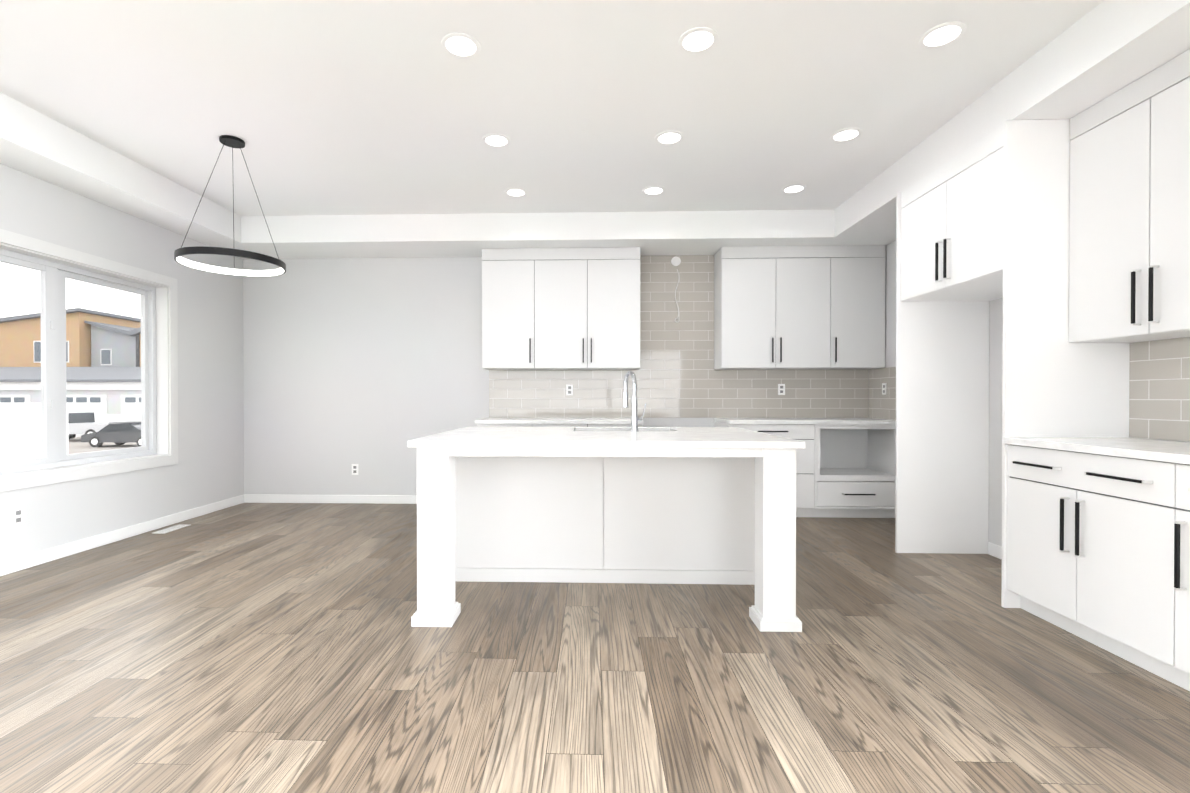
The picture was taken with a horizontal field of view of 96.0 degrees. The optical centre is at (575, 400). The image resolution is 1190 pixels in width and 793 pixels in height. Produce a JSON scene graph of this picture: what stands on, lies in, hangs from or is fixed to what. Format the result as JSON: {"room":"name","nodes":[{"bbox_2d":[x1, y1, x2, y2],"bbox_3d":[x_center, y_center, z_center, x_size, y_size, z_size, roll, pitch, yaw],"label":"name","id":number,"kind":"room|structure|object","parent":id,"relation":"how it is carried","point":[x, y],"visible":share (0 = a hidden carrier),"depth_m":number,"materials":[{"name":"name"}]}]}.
{"room":"kitchen","nodes":[
{"label":"kitchen","id":0,"kind":"room"},
{"bbox_2d":[0,163,243,561],"bbox_3d":[-3.856,-0.316,1.373,0.200,2.910,8.930,0,0,2],"label":"wall","id":1,"kind":"structure","parent":0,"point":[208,468],"depth_m":4.67,"materials":[{"name":"grey paint"}]},
{"bbox_2d":[12,507,23,525],"bbox_3d":[-3.682,0.766,3.539,0.008,0.116,0.072,0,0,2],"label":"outlet","id":2,"kind":"object","parent":1,"relation":"attached to","point":[18,516],"visible":1,"depth_m":3.53,"materials":[{"name":"white plastic"}]},
{"bbox_2d":[0,229,177,491],"bbox_3d":[-3.758,-0.259,3.921,0.202,1.685,1.940,0,0,2],"label":"window","id":3,"kind":"structure","parent":1,"relation":"in","point":[159,365],"depth_m":4.10,"materials":[{"name":"white plastic"}]},
{"bbox_2d":[0,495,243,575],"bbox_3d":[-3.748,1.094,1.377,0.016,0.090,8.930,0,0,2],"label":"baseboard","id":4,"kind":"structure","parent":1,"relation":"attached to","point":[52,554],"depth_m":4.17,"materials":[{"name":"white wood"}]},
{"bbox_2d":[243,257,834,494],"bbox_3d":[-0.260,-0.342,5.824,7.100,2.910,0.200,0,0,2],"label":"wall","id":5,"kind":"structure","parent":0,"point":[370,367],"depth_m":5.79,"materials":[{"name":"grey paint"}]},
{"bbox_2d":[244,494,416,503],"bbox_3d":[-2.266,1.068,5.789,2.635,0.090,0.016,0,0,2],"label":"baseboard","id":6,"kind":"structure","parent":5,"relation":"attached to","point":[248,498],"depth_m":5.80,"materials":[{"name":"white wood"}]},
{"bbox_2d":[352,464,357,474],"bbox_3d":[-2.383,0.746,5.794,0.072,0.116,0.008,0,0,2],"label":"outlet","id":7,"kind":"object","parent":5,"relation":"attached to","point":[354,469],"visible":1,"depth_m":5.79,"materials":[{"name":"white plastic"}]},
{"bbox_2d":[482,248,533,369],"bbox_3d":[-0.672,-0.930,5.563,0.534,1.208,0.320,0,0,2],"label":"upper cabinet","id":8,"kind":"object","parent":5,"relation":"attached to","point":[507,274],"depth_m":5.40,"materials":[{"name":"white paint"}]},
{"bbox_2d":[534,247,639,369],"bbox_3d":[0.127,-0.929,5.537,1.066,1.208,0.320,0,0,2],"label":"upper cabinet","id":9,"kind":"object","parent":5,"relation":"attached to","point":[560,308],"depth_m":5.38,"materials":[{"name":"white paint"}]},
{"bbox_2d":[489,255,868,417],"bbox_3d":[1.075,-0.676,5.673,4.000,1.717,0.006,0,0,2],"label":"backsplash","id":10,"kind":"structure","parent":5,"relation":"attached to","point":[677,375],"depth_m":5.67,"materials":[{"name":"beige tile"}]},
{"bbox_2d":[566,385,572,394],"bbox_3d":[-0.059,-0.111,5.706,0.072,0.116,0.008,0,0,2],"label":"outlet","id":11,"kind":"object","parent":10,"relation":"attached to","point":[569,389],"visible":1,"depth_m":5.70,"materials":[{"name":"white plastic"}]},
{"bbox_2d":[671,256,680,322],"bbox_3d":[1.065,-1.170,5.651,0.100,0.702,0.035,0,0,2],"label":"cable","id":12,"kind":"object","parent":10,"relation":"attached to","point":[675,260],"visible":0.98,"depth_m":5.65,"materials":[{"name":"white plastic"}]},
{"bbox_2d":[778,384,784,394],"bbox_3d":[2.172,-0.116,5.634,0.072,0.116,0.008,0,0,2],"label":"outlet","id":13,"kind":"object","parent":10,"relation":"attached to","point":[781,389],"visible":1,"depth_m":5.63,"materials":[{"name":"white plastic"}]},
{"bbox_2d":[714,246,833,369],"bbox_3d":[1.999,-0.929,5.477,1.070,1.208,0.320,0,0,2],"label":"upper cabinet","id":14,"kind":"object","parent":5,"relation":"attached to","point":[799,307],"depth_m":5.32,"materials":[{"name":"white paint"}]},
{"bbox_2d":[834,245,885,368],"bbox_3d":[2.801,-0.929,5.451,0.535,1.208,0.320,0,0,2],"label":"upper cabinet","id":15,"kind":"object","parent":5,"relation":"attached to","point":[859,270],"depth_m":5.29,"materials":[{"name":"white paint"}]},
{"bbox_2d":[0,503,1189,792],"bbox_3d":[-0.408,1.189,1.270,7.100,0.100,9.330,0,0,2],"label":"floor","id":16,"kind":"structure","parent":0,"point":[264,647],"depth_m":2.17,"materials":[{"name":"brown wood"}]},
{"bbox_2d":[153,524,189,533],"bbox_3d":[-3.505,1.116,4.656,0.110,0.006,0.300,0,0,2],"label":"floor vent","id":17,"kind":"object","parent":16,"relation":"in","point":[170,529],"visible":1,"depth_m":4.62,"materials":[{"name":"white metal"}]},
{"bbox_2d":[477,426,586,426],"bbox_3d":[-0.404,0.668,5.424,1.060,0.895,0.600,0,0,2],"label":"base cabinet","id":18,"kind":"object","parent":16,"relation":"on","point":[477,426],"depth_m":5.12,"materials":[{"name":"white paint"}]},
{"bbox_2d":[475,418,642,425],"bbox_3d":[-0.147,0.203,5.398,1.604,0.035,0.630,0,0,2],"label":"countertop","id":19,"kind":"structure","parent":18,"relation":"on","point":[485,421],"depth_m":5.10,"materials":[{"name":"white stone"}]},
{"bbox_2d":[407,443,804,631],"bbox_3d":[0.165,0.680,3.291,1.929,0.896,1.297,0,0,2],"label":"kitchen island","id":20,"kind":"object","parent":16,"relation":"on","point":[681,505],"depth_m":3.29,"materials":[{"name":"white paint"}]},
{"bbox_2d":[407,431,804,446],"bbox_3d":[0.156,0.216,3.047,1.962,0.033,0.810,0,0,2],"label":"island countertop","id":21,"kind":"structure","parent":20,"relation":"on","point":[548,438],"depth_m":2.82,"materials":[{"name":"white stone"}]},
{"bbox_2d":[623,371,645,431],"bbox_3d":[0.384,0.002,3.455,0.142,0.388,0.187,0,0,2],"label":"faucet","id":22,"kind":"object","parent":21,"relation":"on","point":[635,419],"visible":1,"depth_m":3.38,"materials":[{"name":"silver metal"}]},
{"bbox_2d":[587,426,642,426],"bbox_3d":[0.391,0.668,5.398,0.530,0.895,0.600,0,0,2],"label":"base cabinet","id":23,"kind":"object","parent":16,"relation":"on","point":[587,426],"depth_m":5.10,"materials":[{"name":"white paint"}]},
{"bbox_2d":[714,422,821,516],"bbox_3d":[1.887,0.668,5.350,0.856,0.895,0.600,0,0,2],"label":"base cabinet","id":24,"kind":"object","parent":16,"relation":"on","point":[809,459],"depth_m":5.04,"materials":[{"name":"white paint"}]},
{"bbox_2d":[714,418,895,425],"bbox_3d":[2.262,0.203,5.320,1.606,0.035,0.630,0,0,2],"label":"countertop","id":25,"kind":"structure","parent":24,"relation":"on","point":[733,421],"depth_m":5.03,"materials":[{"name":"white stone"}]},
{"bbox_2d":[895,119,1129,607],"bbox_3d":[2.674,-0.197,3.423,0.676,2.648,1.050,0,0,2],"label":"enclosure","id":26,"kind":"object","parent":16,"relation":"on","point":[982,223],"visible":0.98,"depth_m":3.25,"materials":[{"name":"white paint"}]},
{"bbox_2d":[1007,445,1166,679],"bbox_3d":[2.653,0.685,2.482,0.640,0.895,0.840,0,0,2],"label":"base cabinet","id":27,"kind":"object","parent":16,"relation":"on","point":[1098,541],"depth_m":2.41,"materials":[{"name":"white paint"}]},
{"bbox_2d":[1003,437,1189,464],"bbox_3d":[2.629,0.222,2.060,0.660,0.035,1.680,0,0,2],"label":"countertop","id":28,"kind":"structure","parent":27,"relation":"on","point":[1139,449],"depth_m":2.45,"materials":[{"name":"white stone"}]},
{"bbox_2d":[1167,465,1189,690],"bbox_3d":[2.632,0.688,1.853,0.640,0.895,0.420,0,0,2],"label":"base cabinet","id":29,"kind":"object","parent":16,"relation":"on","point":[1178,476],"depth_m":2.05,"materials":[{"name":"white paint"}]},
{"bbox_2d":[0,0,1189,258],"bbox_3d":[-0.408,-1.691,1.253,7.100,0.360,9.330,0,0,2],"label":"ceiling","id":30,"kind":"structure","parent":0,"point":[360,128],"depth_m":3.23,"materials":[{"name":"white paint"}]},
{"bbox_2d":[174,135,285,276],"bbox_3d":[-2.351,-1.353,3.674,0.644,0.861,0.644,0,0,2],"label":"pendant light","id":31,"kind":"object","parent":30,"relation":"hanging from","point":[231,141],"visible":1,"depth_m":3.64,"materials":[{"name":"black metal"}]},
{"bbox_2d":[441,32,480,57],"bbox_3d":[-0.572,-1.776,2.684,0.194,0.006,0.194,0,0,2],"label":"recessed light","id":32,"kind":"object","parent":30,"relation":"in","point":[459,45],"visible":1,"depth_m":2.68,"materials":[{"name":"white plastic"}]},
{"bbox_2d":[482,133,510,146],"bbox_3d":[-0.540,-1.781,3.673,0.194,0.006,0.194,0,0,2],"label":"recessed light","id":33,"kind":"object","parent":30,"relation":"in","point":[496,140],"visible":1,"depth_m":3.67,"materials":[{"name":"white plastic"}]},
{"bbox_2d":[505,188,526,196],"bbox_3d":[-0.510,-1.787,4.603,0.194,0.006,0.194,0,0,2],"label":"recessed light","id":34,"kind":"object","parent":30,"relation":"in","point":[516,192],"visible":1,"depth_m":4.60,"materials":[{"name":"white plastic"}]},
{"bbox_2d":[642,186,664,194],"bbox_3d":[0.670,-1.787,4.564,0.194,0.006,0.194,0,0,2],"label":"recessed light","id":35,"kind":"object","parent":30,"relation":"in","point":[653,190],"visible":1,"depth_m":4.55,"materials":[{"name":"white plastic"}]},
{"bbox_2d":[655,131,683,144],"bbox_3d":[0.640,-1.781,3.635,0.194,0.006,0.194,0,0,2],"label":"recessed light","id":36,"kind":"object","parent":30,"relation":"in","point":[668,137],"visible":1,"depth_m":3.62,"materials":[{"name":"white plastic"}]},
{"bbox_2d":[678,27,717,53],"bbox_3d":[0.608,-1.776,2.645,0.194,0.006,0.194,0,0,2],"label":"recessed light","id":37,"kind":"object","parent":30,"relation":"in","point":[698,40],"visible":1,"depth_m":2.64,"materials":[{"name":"white plastic"}]},
{"bbox_2d":[782,184,805,192],"bbox_3d":[1.849,-1.786,4.526,0.194,0.006,0.194,0,0,2],"label":"recessed light","id":38,"kind":"object","parent":30,"relation":"in","point":[795,188],"visible":1,"depth_m":4.51,"materials":[{"name":"white plastic"}]},
{"bbox_2d":[830,128,861,141],"bbox_3d":[1.819,-1.781,3.597,0.194,0.006,0.194,0,0,2],"label":"recessed light","id":39,"kind":"object","parent":30,"relation":"in","point":[846,134],"visible":1,"depth_m":3.58,"materials":[{"name":"white plastic"}]},
{"bbox_2d":[919,21,966,48],"bbox_3d":[1.787,-1.775,2.607,0.194,0.006,0.194,0,0,2],"label":"recessed light","id":40,"kind":"object","parent":30,"relation":"in","point":[943,34],"visible":1,"depth_m":2.60,"materials":[{"name":"white plastic"}]},
{"bbox_2d":[875,240,1184,545],"bbox_3d":[3.040,-0.315,1.149,0.200,2.910,8.930,0,0,2],"label":"wall","id":41,"kind":"structure","parent":0,"point":[995,415],"depth_m":3.89,"materials":[{"name":"grey paint"}]},
{"bbox_2d":[869,367,895,419],"bbox_3d":[3.069,-0.069,5.293,0.006,0.508,0.631,0,0,2],"label":"tile backsplash","id":42,"kind":"object","parent":41,"relation":"attached to","point":[881,406],"visible":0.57,"depth_m":5.34,"materials":[{"name":"beige tile"}]},
{"bbox_2d":[882,383,886,394],"bbox_3d":[3.062,-0.114,5.307,0.008,0.116,0.072,0,0,2],"label":"outlet","id":43,"kind":"object","parent":42,"relation":"attached to","point":[884,387],"visible":1,"depth_m":5.30,"materials":[{"name":"white plastic"}]},
{"bbox_2d":[988,542,1001,558],"bbox_3d":[3.007,1.082,3.420,0.013,0.090,0.990,0,0,2],"label":"baseboard","id":44,"kind":"structure","parent":41,"relation":"attached to","point":[994,550],"depth_m":3.85,"materials":[{"name":"white wood"}]},
{"bbox_2d":[1069,49,1189,342],"bbox_3d":[2.813,-0.912,2.468,0.320,1.208,0.840,0,0,2],"label":"upper cabinet","id":45,"kind":"object","parent":41,"relation":"attached to","point":[1129,241],"visible":1,"depth_m":2.52,"materials":[{"name":"white paint"}]},
{"bbox_2d":[1129,337,1189,441],"bbox_3d":[2.964,-0.050,2.048,0.006,0.508,1.680,0,0,2],"label":"backsplash","id":46,"kind":"structure","parent":41,"relation":"attached to","point":[1159,389],"depth_m":2.73,"materials":[{"name":"beige tile"}]},
{"label":"outside","id":47,"kind":"structure","parent":0,"visible":0},
{"bbox_2d":[69,437,138,453],"bbox_3d":[-80.418,2.742,52.631,156.140,0.200,220.000,0,0,2],"label":"ground","id":48,"kind":"structure","parent":47,"point":[73,448],"depth_m":32.12,"materials":[{"name":"white snow"}]},
{"bbox_2d":[0,403,140,461],"bbox_3d":[-32.793,1.365,19.264,53.500,2.940,40.400,0,0,2],"label":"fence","id":49,"kind":"object","parent":48,"relation":"on","point":[30,416],"depth_m":6.26,"materials":[{"name":"white"}]},
{"bbox_2d":[0,308,140,366],"bbox_3d":[-46.594,-3.221,56.504,24.300,11.680,11.000,0,0,2],"label":"house","id":50,"kind":"structure","parent":48,"relation":"on","point":[84,359],"depth_m":51.77,"materials":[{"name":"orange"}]},
{"bbox_2d":[0,382,140,413],"bbox_3d":[-42.707,0.610,45.244,28.400,4.150,6.300,0,0,2],"label":"house","id":51,"kind":"structure","parent":48,"relation":"on","point":[91,406],"depth_m":42.16,"materials":[{"name":"grey"}]},
{"bbox_2d":[0,367,140,381],"bbox_3d":[-42.702,-2.266,45.377,29.000,1.600,7.200,0,0,2],"label":"garage roof","id":52,"kind":"structure","parent":51,"relation":"on","point":[83,374],"depth_m":44.22,"materials":[{"name":"grey"}]},
{"bbox_2d":[68,412,116,438],"bbox_3d":[-33.782,1.767,36.607,5.600,1.935,2.030,0,0,2],"label":"pickup","id":53,"kind":"object","parent":48,"relation":"on","point":[99,426],"depth_m":35.60,"materials":[{"name":"white paint"}]},
{"bbox_2d":[81,421,140,446],"bbox_3d":[-26.815,2.032,32.381,4.600,1.455,1.830,0,0,2],"label":"sedan","id":54,"kind":"object","parent":48,"relation":"on","point":[125,438],"depth_m":31.52,"materials":[{"name":"grey paint"}]}
]}

